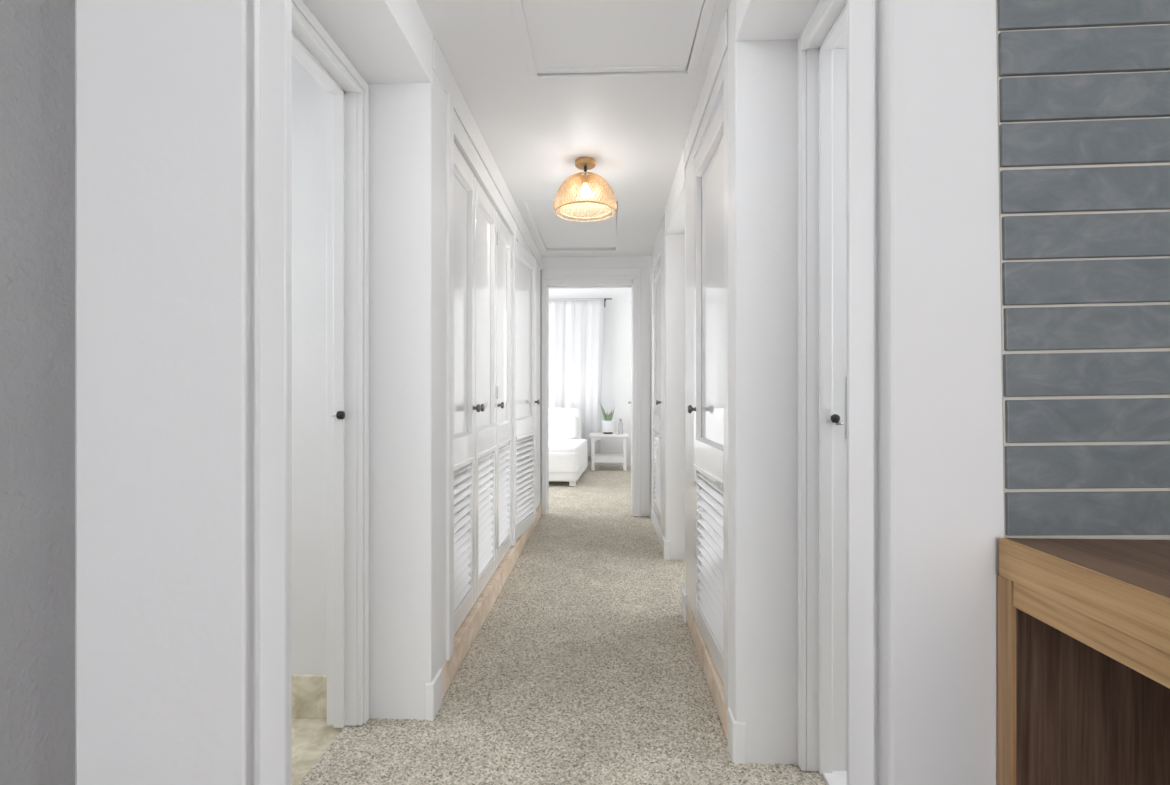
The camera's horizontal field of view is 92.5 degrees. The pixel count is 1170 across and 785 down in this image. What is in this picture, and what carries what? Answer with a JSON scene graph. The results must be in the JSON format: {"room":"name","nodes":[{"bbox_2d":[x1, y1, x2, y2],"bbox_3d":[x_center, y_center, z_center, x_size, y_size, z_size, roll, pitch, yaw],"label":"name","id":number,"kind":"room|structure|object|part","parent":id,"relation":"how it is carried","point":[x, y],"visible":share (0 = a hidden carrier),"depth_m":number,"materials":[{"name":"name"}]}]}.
{"room":"home hallway","nodes":[
{"label":"home hallway","id":0,"kind":"room"},
{"bbox_2d":[0,0,74,784],"bbox_3d":[-0.949,-0.180,-1.182,0.100,2.700,4.160,0,0,2],"label":"wall","id":1,"kind":"structure","parent":0,"point":[37,37],"depth_m":0.83,"materials":[{"name":"grey paint"}]},
{"bbox_2d":[75,0,76,784],"bbox_3d":[-1.613,-0.130,1.002,1.495,2.600,0.070,0,0,2],"label":"wall","id":2,"kind":"structure","parent":0,"point":[75,0],"depth_m":0.95,"materials":[{"name":"white paint"}]},
{"bbox_2d":[303,0,432,83],"bbox_3d":[-0.683,-1.173,1.429,0.327,0.315,0.860,0,0,2],"label":"ceiling","id":3,"kind":"structure","parent":0,"point":[386,41],"depth_m":1.63,"materials":[{"name":"white paint"}]},
{"bbox_2d":[292,56,445,719],"bbox_3d":[-1.410,-0.130,1.958,1.822,2.600,0.172,0,0,2],"label":"wall","id":4,"kind":"structure","parent":0,"point":[407,121],"depth_m":1.84,"materials":[{"name":"white paint"}]},
{"bbox_2d":[292,674,326,718],"bbox_3d":[-1.578,1.019,1.905,1.497,0.142,0.013,0,0,2],"label":"baseboard","id":5,"kind":"structure","parent":4,"relation":"attached to","point":[309,691],"depth_m":1.87,"materials":[{"name":"beige stone"}]},
{"bbox_2d":[425,669,441,720],"bbox_3d":[-0.508,1.016,1.882,0.030,0.128,0.108,0,0,2],"label":"baseboard","id":6,"kind":"structure","parent":4,"relation":"attached to","point":[433,691],"depth_m":1.83,"materials":[{"name":"white paint"}]},
{"bbox_2d":[292,465,827,784],"bbox_3d":[0.005,1.129,2.552,5.000,0.123,11.700,0,0,2],"label":"floor","id":7,"kind":"structure","parent":0,"point":[629,691],"depth_m":1.99,"materials":[{"name":"beige carpet"}]},
{"bbox_2d":[442,93,516,698],"bbox_3d":[-0.746,-0.055,2.750,0.584,2.250,1.606,0,0,2],"label":"closet","id":8,"kind":"object","parent":7,"relation":"on","point":[481,549],"visible":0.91,"depth_m":2.54,"materials":[{"name":"white paint"}]},
{"bbox_3d":[-0.529,-0.356,2.297,0.006,1.077,0.366,0,0,2],"label":"panel","id":9,"kind":"part","parent":8,"relation":"part of","materials":[{"name":"white wood"}]},
{"bbox_3d":[-0.517,-0.356,2.296,0.017,1.077,0.366,0,0,2],"label":"panel moulding","id":10,"kind":"part","parent":8,"relation":"part of","materials":[{"name":"white wood"}]},
{"bbox_3d":[-0.524,0.582,2.296,0.031,0.570,0.374,0,0,2],"label":"louver panel","id":11,"kind":"part","parent":8,"relation":"part of","materials":[{"name":"white wood"}]},
{"bbox_3d":[-0.523,-0.014,2.296,0.034,1.932,0.476,0,0,2],"label":"door","id":12,"kind":"part","parent":8,"relation":"part of","materials":[{"name":"white wood"}]},
{"bbox_3d":[-0.504,0.294,2.296,0.012,0.022,0.390,0,0,2],"label":"rail moulding","id":13,"kind":"part","parent":8,"relation":"part of","materials":[{"name":"white wood"}]},
{"bbox_3d":[-0.481,0.070,2.492,0.034,0.037,0.037,0,0,2],"label":"knob","id":14,"kind":"part","parent":8,"relation":"part of","materials":[{"name":"grey metal"}]},
{"bbox_3d":[-0.509,-0.356,2.781,0.006,1.077,0.367,0,0,2],"label":"panel","id":15,"kind":"part","parent":8,"relation":"part of","materials":[{"name":"white wood"}]},
{"bbox_3d":[-0.503,-0.014,2.780,0.034,1.932,0.477,0,0,2],"label":"door","id":16,"kind":"part","parent":8,"relation":"part of","materials":[{"name":"white wood"}]},
{"bbox_3d":[-0.497,-0.356,2.780,0.017,1.077,0.367,0,0,2],"label":"panel moulding","id":17,"kind":"part","parent":8,"relation":"part of","materials":[{"name":"white wood"}]},
{"bbox_3d":[-0.505,0.582,2.781,0.031,0.570,0.375,0,0,2],"label":"louver panel","id":18,"kind":"part","parent":8,"relation":"part of","materials":[{"name":"white wood"}]},
{"bbox_3d":[-0.484,0.294,2.780,0.012,0.022,0.391,0,0,2],"label":"rail moulding","id":19,"kind":"part","parent":8,"relation":"part of","materials":[{"name":"white wood"}]},
{"bbox_2d":[433,37,541,269],"bbox_3d":[-0.441,-1.125,3.371,0.008,0.109,3.040,0,0,2],"label":"trim","id":20,"kind":"structure","parent":8,"relation":"attached to","point":[441,69],"depth_m":2.47,"materials":[{"name":"white paint"}]},
{"bbox_3d":[-0.490,-0.356,3.260,0.006,1.077,0.355,0,0,2],"label":"panel","id":21,"kind":"part","parent":8,"relation":"part of","materials":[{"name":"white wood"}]},
{"bbox_3d":[-0.484,-0.014,3.260,0.034,1.932,0.465,0,0,2],"label":"door","id":22,"kind":"part","parent":8,"relation":"part of","materials":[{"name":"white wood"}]},
{"bbox_3d":[-0.477,-0.356,3.260,0.017,1.077,0.355,0,0,2],"label":"panel moulding","id":23,"kind":"part","parent":8,"relation":"part of","materials":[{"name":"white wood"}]},
{"bbox_3d":[-0.485,0.582,3.260,0.031,0.570,0.363,0,0,2],"label":"louver panel","id":24,"kind":"part","parent":8,"relation":"part of","materials":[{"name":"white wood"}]},
{"bbox_3d":[-0.465,0.294,3.259,0.012,0.022,0.379,0,0,2],"label":"rail moulding","id":25,"kind":"part","parent":8,"relation":"part of","materials":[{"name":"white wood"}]},
{"bbox_2d":[515,224,540,559],"bbox_3d":[-0.651,-0.055,4.226,0.653,2.250,1.349,0,0,2],"label":"closet","id":26,"kind":"object","parent":7,"relation":"on","point":[528,271],"visible":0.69,"depth_m":3.96,"materials":[{"name":"white paint"}]},
{"bbox_3d":[-0.428,-0.356,3.842,0.006,1.077,0.462,0,0,9],"label":"panel","id":27,"kind":"part","parent":26,"relation":"part of","materials":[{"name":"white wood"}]},
{"bbox_3d":[-0.415,-0.356,3.840,0.017,1.077,0.462,0,0,9],"label":"panel moulding","id":28,"kind":"part","parent":26,"relation":"part of","materials":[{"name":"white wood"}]},
{"bbox_3d":[-0.423,0.582,3.842,0.031,0.570,0.470,0,0,9],"label":"louver panel","id":29,"kind":"part","parent":26,"relation":"part of","materials":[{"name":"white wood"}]},
{"bbox_3d":[-0.422,-0.014,3.841,0.034,1.932,0.572,0,0,9],"label":"door","id":30,"kind":"part","parent":26,"relation":"part of","materials":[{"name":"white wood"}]},
{"bbox_3d":[-0.403,0.294,3.838,0.012,0.022,0.486,0,0,9],"label":"rail moulding","id":31,"kind":"part","parent":26,"relation":"part of","materials":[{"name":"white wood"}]},
{"bbox_2d":[549,408,587,485],"bbox_3d":[-0.550,0.640,7.066,1.092,0.861,1.413,0,0,6],"label":"chaise","id":32,"kind":"object","parent":7,"relation":"on","point":[568,453],"visible":0.44,"depth_m":6.81,"materials":[{"name":"white fabric"}]},
{"bbox_2d":[549,415,577,438],"bbox_3d":[-0.538,0.461,7.433,0.897,0.328,0.238,0,0,6],"label":"cushion","id":33,"kind":"object","parent":32,"relation":"on","point":[560,426],"depth_m":7.30,"materials":[{"name":"white fabric"}]},
{"bbox_3d":[-0.531,0.490,7.644,0.964,0.565,0.260,0,0,6],"label":"backrest","id":34,"kind":"part","parent":32,"relation":"part of","materials":[{"name":"white fabric"}]},
{"bbox_2d":[549,438,586,458],"bbox_3d":[-0.558,0.709,6.982,1.092,0.214,1.222,0,0,6],"label":"seat cushion","id":35,"kind":"object","parent":32,"relation":"on","point":[559,448],"depth_m":6.45,"materials":[{"name":"white fabric"}]},
{"bbox_2d":[589,433,628,470],"bbox_3d":[0.333,0.823,7.823,0.540,0.495,0.420,0,0,2],"label":"side table","id":36,"kind":"object","parent":7,"relation":"on","point":[595,458],"visible":0.99,"depth_m":7.64,"materials":[{"name":"white paint"}]},
{"bbox_3d":[0.108,0.838,7.662,0.044,0.465,0.040,0,0,2],"label":"leg","id":37,"kind":"part","parent":36,"relation":"part of","materials":[{"name":"white paint"}]},
{"bbox_2d":[599,402,614,433],"bbox_3d":[0.311,0.328,7.802,0.185,0.495,0.210,0,0,-45],"label":"potted plant","id":38,"kind":"object","parent":36,"relation":"on","point":[607,423],"visible":1,"depth_m":7.75,"materials":[{"name":"green plant"}]},
{"bbox_3d":[0.320,0.469,7.793,0.185,0.160,0.185,0,0,2],"label":"pot","id":39,"kind":"part","parent":38,"relation":"part of","materials":[{"name":"white ceramic"}]},
{"bbox_2d":[595,454,622,462],"bbox_3d":[0.333,0.917,7.820,0.400,0.085,0.366,0,0,2],"label":"shelf","id":40,"kind":"object","parent":36,"relation":"attached to","point":[599,458],"depth_m":7.64,"materials":[{"name":"white paint"}]},
{"bbox_2d":[618,419,622,433],"bbox_3d":[0.495,0.469,7.786,0.068,0.212,0.068,0,0,2],"label":"glass bottle","id":41,"kind":"object","parent":36,"relation":"on","point":[620,425],"visible":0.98,"depth_m":7.76,"materials":[{"name":"white"}]},
{"bbox_3d":[0.544,0.838,7.644,0.044,0.465,0.040,0,0,2],"label":"leg","id":42,"kind":"part","parent":36,"relation":"part of","materials":[{"name":"white paint"}]},
{"bbox_2d":[651,213,664,547],"bbox_3d":[0.819,-0.055,4.220,0.610,2.250,1.240,0,0,2],"label":"closet","id":43,"kind":"object","parent":7,"relation":"on","point":[658,253],"visible":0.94,"depth_m":4.29,"materials":[{"name":"white paint"}]},
{"bbox_3d":[0.567,-0.011,4.285,0.034,1.952,0.700,0,0,2],"label":"door","id":44,"kind":"part","parent":43,"relation":"part of","materials":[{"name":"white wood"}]},
{"bbox_3d":[0.561,-0.353,4.286,0.017,1.097,0.590,0,0,2],"label":"panel moulding","id":45,"kind":"part","parent":43,"relation":"part of","materials":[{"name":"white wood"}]},
{"bbox_3d":[0.569,0.595,4.285,0.031,0.570,0.598,0,0,2],"label":"louver panel","id":46,"kind":"part","parent":43,"relation":"part of","materials":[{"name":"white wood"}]},
{"bbox_3d":[0.573,-0.353,4.285,0.006,1.097,0.590,0,0,2],"label":"panel","id":47,"kind":"part","parent":43,"relation":"part of","materials":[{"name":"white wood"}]},
{"bbox_2d":[685,46,727,740],"bbox_3d":[0.732,-0.055,2.179,0.617,2.250,0.985,0,0,2],"label":"closet","id":48,"kind":"object","parent":7,"relation":"on","point":[706,170],"visible":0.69,"depth_m":2.13,"materials":[{"name":"white paint"}]},
{"bbox_2d":[682,588,687,622],"bbox_3d":[0.487,1.012,2.659,0.045,0.135,0.099,0,0,2],"label":"baseboard","id":49,"kind":"structure","parent":48,"relation":"attached to","point":[684,594],"depth_m":2.61,"materials":[{"name":"white paint"}]},
{"bbox_3d":[0.447,0.070,2.343,0.034,0.037,0.037,0,0,1],"label":"knob","id":50,"kind":"part","parent":48,"relation":"part of","materials":[{"name":"grey metal"}]},
{"bbox_2d":[684,11,727,168],"bbox_3d":[0.457,-1.125,2.206,0.008,0.109,0.955,0,0,2],"label":"trim","id":51,"kind":"structure","parent":48,"relation":"attached to","point":[721,44],"depth_m":2.02,"materials":[{"name":"white paint"}]},
{"bbox_3d":[0.478,-0.011,2.095,0.034,1.952,0.585,0,0,1],"label":"door","id":52,"kind":"part","parent":48,"relation":"part of","materials":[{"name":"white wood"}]},
{"bbox_3d":[0.459,0.307,2.095,0.012,0.022,0.499,0,0,1],"label":"rail moulding","id":53,"kind":"part","parent":48,"relation":"part of","materials":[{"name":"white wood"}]},
{"bbox_3d":[0.472,-0.353,2.095,0.017,1.097,0.475,0,0,1],"label":"panel moulding","id":54,"kind":"part","parent":48,"relation":"part of","materials":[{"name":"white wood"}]},
{"bbox_3d":[0.479,0.595,2.095,0.031,0.570,0.483,0,0,1],"label":"louver panel","id":55,"kind":"part","parent":48,"relation":"part of","materials":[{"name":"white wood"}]},
{"bbox_3d":[0.484,-0.353,2.095,0.006,1.097,0.475,0,0,1],"label":"panel","id":56,"kind":"part","parent":48,"relation":"part of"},
{"bbox_2d":[822,771,846,784],"bbox_3d":[0.696,1.072,1.290,0.085,0.016,0.575,0,0,2],"label":"threshold","id":57,"kind":"object","parent":7,"relation":"on","point":[836,777],"visible":0.55,"depth_m":1.55,"materials":[{"name":"white paint"}]},
{"bbox_2d":[416,0,729,256],"bbox_3d":[0.012,-1.230,2.972,1.020,0.100,4.000,0,0,2],"label":"ceiling","id":58,"kind":"structure","parent":0,"point":[635,132],"depth_m":2.40,"materials":[{"name":"white paint"}]},
{"bbox_2d":[519,199,623,252],"bbox_3d":[-0.060,-1.195,4.066,0.647,0.034,1.270,0,0,2],"label":"ceiling hatch","id":59,"kind":"object","parent":58,"relation":"attached to","point":[556,232],"visible":0.93,"depth_m":4.04,"materials":[{"name":"white paint"}]},
{"bbox_3d":[-0.037,-1.194,4.625,0.507,0.004,0.010,0,0,2],"label":"panel moulding","id":60,"kind":"part","parent":59,"relation":"part of","materials":[{"name":"white paint"}]},
{"bbox_2d":[554,157,616,221],"bbox_3d":[0.002,-1.048,2.852,0.322,0.264,0.322,0,0,27],"label":"ceiling light","id":61,"kind":"object","parent":58,"relation":"hanging from","point":[582,163],"visible":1,"depth_m":2.83,"materials":[{"name":"beige wicker"}]},
{"bbox_2d":[581,175,588,184],"bbox_3d":[0.002,-1.083,2.852,0.042,0.042,0.042,0,0,2],"label":"socket","id":62,"kind":"object","parent":61,"relation":"attached to","point":[585,178],"depth_m":2.84,"materials":[{"name":"gold metal"}]},
{"bbox_3d":[0.002,-1.015,2.852,0.269,0.174,0.269,0,0,2],"label":"lamp shade","id":63,"kind":"part","parent":61,"relation":"part of","materials":[{"name":"beige wicker"}]},
{"bbox_3d":[0.002,-1.028,2.852,0.057,0.069,0.057,0,0,2],"label":"bulb","id":64,"kind":"part","parent":61,"relation":"part of","materials":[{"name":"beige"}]},
{"bbox_2d":[509,0,716,82],"bbox_3d":[0.082,-1.189,1.641,0.624,0.022,0.955,0,0,2],"label":"ceiling hatch","id":65,"kind":"object","parent":58,"relation":"attached to","point":[566,36],"visible":0.99,"depth_m":1.86,"materials":[{"name":"white paint"}]},
{"bbox_3d":[0.099,-1.182,2.043,0.484,0.004,0.010,0,0,2],"label":"panel moulding","id":66,"kind":"part","parent":65,"relation":"part of","materials":[{"name":"white paint"}]},
{"bbox_2d":[549,288,630,459],"bbox_3d":[-0.258,-0.255,8.343,3.600,2.850,0.150,0,0,2],"label":"wall","id":67,"kind":"structure","parent":0,"point":[616,360],"depth_m":8.24,"materials":[{"name":"white paint"}]},
{"bbox_2d":[575,328,575,365],"bbox_3d":[-0.700,-0.791,8.311,1.780,0.793,0.036,0,0,2],"label":"roller blind","id":68,"kind":"object","parent":67,"relation":"attached to","point":[575,328],"visible":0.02,"depth_m":8.29,"materials":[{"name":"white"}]},
{"bbox_2d":[549,298,611,306],"bbox_3d":[-0.637,-1.296,8.193,2.055,0.131,0.170,0,0,2],"label":"curtain rod","id":69,"kind":"object","parent":67,"relation":"attached to","point":[605,299],"visible":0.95,"depth_m":8.09,"materials":[{"name":"grey paint"}]},
{"bbox_2d":[549,300,574,407],"bbox_3d":[-0.880,-0.172,8.127,1.487,2.325,0.057,0,0,2],"label":"curtain","id":70,"kind":"object","parent":69,"relation":"hanging from","point":[561,312],"visible":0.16,"depth_m":8.10,"materials":[{"name":"white fabric"}]},
{"bbox_2d":[575,300,603,460],"bbox_3d":[0.065,-0.172,8.089,0.410,2.325,0.040,0,0,2],"label":"curtain","id":71,"kind":"object","parent":69,"relation":"hanging from","point":[588,313],"visible":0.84,"depth_m":8.09,"materials":[{"name":"white fabric"}]},
{"bbox_2d":[588,460,630,465],"bbox_3d":[-0.311,1.035,8.264,3.500,0.090,0.012,0,0,2],"label":"baseboard","id":72,"kind":"structure","parent":67,"relation":"attached to","point":[628,461],"depth_m":8.23,"materials":[{"name":"white paint"}]},
{"bbox_2d":[540,256,651,515],"bbox_3d":[0.227,-0.280,4.915,2.350,2.900,0.100,0,0,2],"label":"wall","id":73,"kind":"structure","parent":0,"point":[630,261],"depth_m":4.87,"materials":[{"name":"white paint"}]},
{"bbox_2d":[541,267,649,516],"bbox_3d":[0.095,-0.006,4.908,0.941,2.152,0.135,0,0,2],"label":"door frame","id":74,"kind":"structure","parent":73,"relation":"in","point":[552,278],"depth_m":4.84,"materials":[{"name":"white paint"}]},
{"bbox_2d":[77,0,1169,784],"bbox_3d":[0.312,-0.180,0.903,2.250,2.700,0.110,0,0,2],"label":"wall","id":75,"kind":"structure","parent":0,"point":[168,91],"depth_m":0.88,"materials":[{"name":"white paint"}]},
{"bbox_2d":[260,0,291,784],"bbox_3d":[-0.507,0.020,0.946,0.054,2.140,0.092,0,0,2],"label":"door frame","id":76,"kind":"structure","parent":75,"relation":"attached to","point":[275,15],"depth_m":0.90,"materials":[{"name":"white paint"}]},
{"bbox_2d":[847,0,873,784],"bbox_3d":[0.440,0.020,0.917,0.044,2.140,0.072,0,0,2],"label":"door frame","id":77,"kind":"structure","parent":75,"relation":"attached to","point":[860,13],"depth_m":0.88,"materials":[{"name":"white paint"}]},
{"bbox_2d":[996,0,1169,538],"bbox_3d":[1.012,-0.665,0.815,0.829,1.768,0.009,0,0,2],"label":"wall tiles","id":78,"kind":"structure","parent":75,"relation":"attached to","point":[1083,86],"depth_m":0.82,"materials":[{"name":"grey tile"}]},
{"bbox_2d":[665,234,684,559],"bbox_3d":[0.643,-0.080,3.612,0.252,2.500,0.050,0,0,2],"label":"wall","id":79,"kind":"structure","parent":0,"point":[674,243],"depth_m":3.59,"materials":[{"name":"white paint"}]},
{"bbox_2d":[662,536,669,559],"bbox_3d":[0.529,1.016,3.656,0.042,0.128,0.141,0,0,2],"label":"baseboard","id":80,"kind":"structure","parent":79,"relation":"attached to","point":[665,544],"depth_m":3.59,"materials":[{"name":"white paint"}]},
{"bbox_2d":[665,149,684,233],"bbox_3d":[0.672,-1.173,3.140,0.354,0.315,0.930,0,0,2],"label":"wall","id":81,"kind":"structure","parent":0,"point":[675,206],"depth_m":3.16,"materials":[{"name":"white paint"}]},
{"bbox_2d":[736,0,818,40],"bbox_3d":[0.597,-1.173,1.280,0.352,0.315,0.666,0,0,2],"label":"ceiling","id":82,"kind":"structure","parent":0,"point":[755,19],"depth_m":1.53,"materials":[{"name":"white paint"}]},
{"bbox_2d":[728,0,846,770],"bbox_3d":[0.653,-0.080,1.663,0.432,2.500,0.103,0,0,2],"label":"wall","id":83,"kind":"structure","parent":0,"point":[762,74],"depth_m":1.62,"materials":[{"name":"white paint"}]},
{"bbox_2d":[728,707,745,764],"bbox_3d":[0.449,1.016,1.656,0.039,0.128,0.082,0,0,2],"label":"baseboard","id":84,"kind":"structure","parent":83,"relation":"attached to","point":[736,730],"depth_m":1.62,"materials":[{"name":"white paint"}]},
{"bbox_3d":[0.177,1.082,-1.173,2.350,0.016,4.270,0,0,2],"label":"floor","id":85,"kind":"structure","parent":0,"visible":0},
{"bbox_2d":[997,538,1169,784],"bbox_3d":[0.973,0.652,0.089,0.784,0.876,1.457,0,0,2],"label":"cabinet","id":86,"kind":"object","parent":85,"relation":"on","point":[1083,625],"depth_m":0.80,"materials":[{"name":"brown wood"}]},
{"bbox_2d":[1006,538,1169,597],"bbox_3d":[0.977,0.242,0.086,0.775,0.054,1.451,0,0,2],"label":"countertop","id":87,"kind":"structure","parent":86,"relation":"on","point":[1145,564],"depth_m":0.73,"materials":[{"name":"brown wood"}]},
{"bbox_3d":[0.996,0.680,0.802,0.755,0.820,0.028,0,0,2],"label":"panel","id":88,"kind":"part","parent":86,"relation":"part of","materials":[{"name":"brown wood"}]},
{"bbox_3d":[-0.798,-0.080,1.411,0.100,2.500,0.815,0,0,2],"label":"wall","id":89,"kind":"structure","parent":0,"visible":0},
{"bbox_2d":[292,0,368,727],"bbox_3d":[-0.785,0.028,1.439,0.124,2.085,0.812,0,0,2],"label":"door frame","id":90,"kind":"structure","parent":89,"relation":"in","point":[347,91],"depth_m":1.80,"materials":[{"name":"white paint"}]},
{"bbox_3d":[-0.777,0.072,1.781,0.021,0.026,0.026,0,0,2],"label":"bolt knob","id":91,"kind":"part","parent":90,"relation":"part of","materials":[{"name":"black metal"}]},
{"bbox_3d":[0.668,-0.080,1.271,0.110,2.500,0.655,0,0,2],"label":"wall","id":92,"kind":"structure","parent":0,"visible":0},
{"bbox_2d":[798,0,846,774],"bbox_3d":[0.662,0.028,1.277,0.129,2.085,0.667,0,0,2],"label":"door","id":93,"kind":"structure","parent":92,"relation":"in","point":[822,44],"depth_m":1.58,"materials":[{"name":"white paint"}]},
{"bbox_3d":[0.690,0.072,1.543,0.025,0.024,0.025,0,0,2],"label":"bolt knob","id":94,"kind":"part","parent":93,"relation":"part of","materials":[{"name":"black metal"}]},
{"bbox_3d":[0.737,0.043,1.579,0.004,0.175,0.008,0,0,2],"label":"strike plate","id":95,"kind":"part","parent":93,"relation":"part of","materials":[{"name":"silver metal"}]}
]}

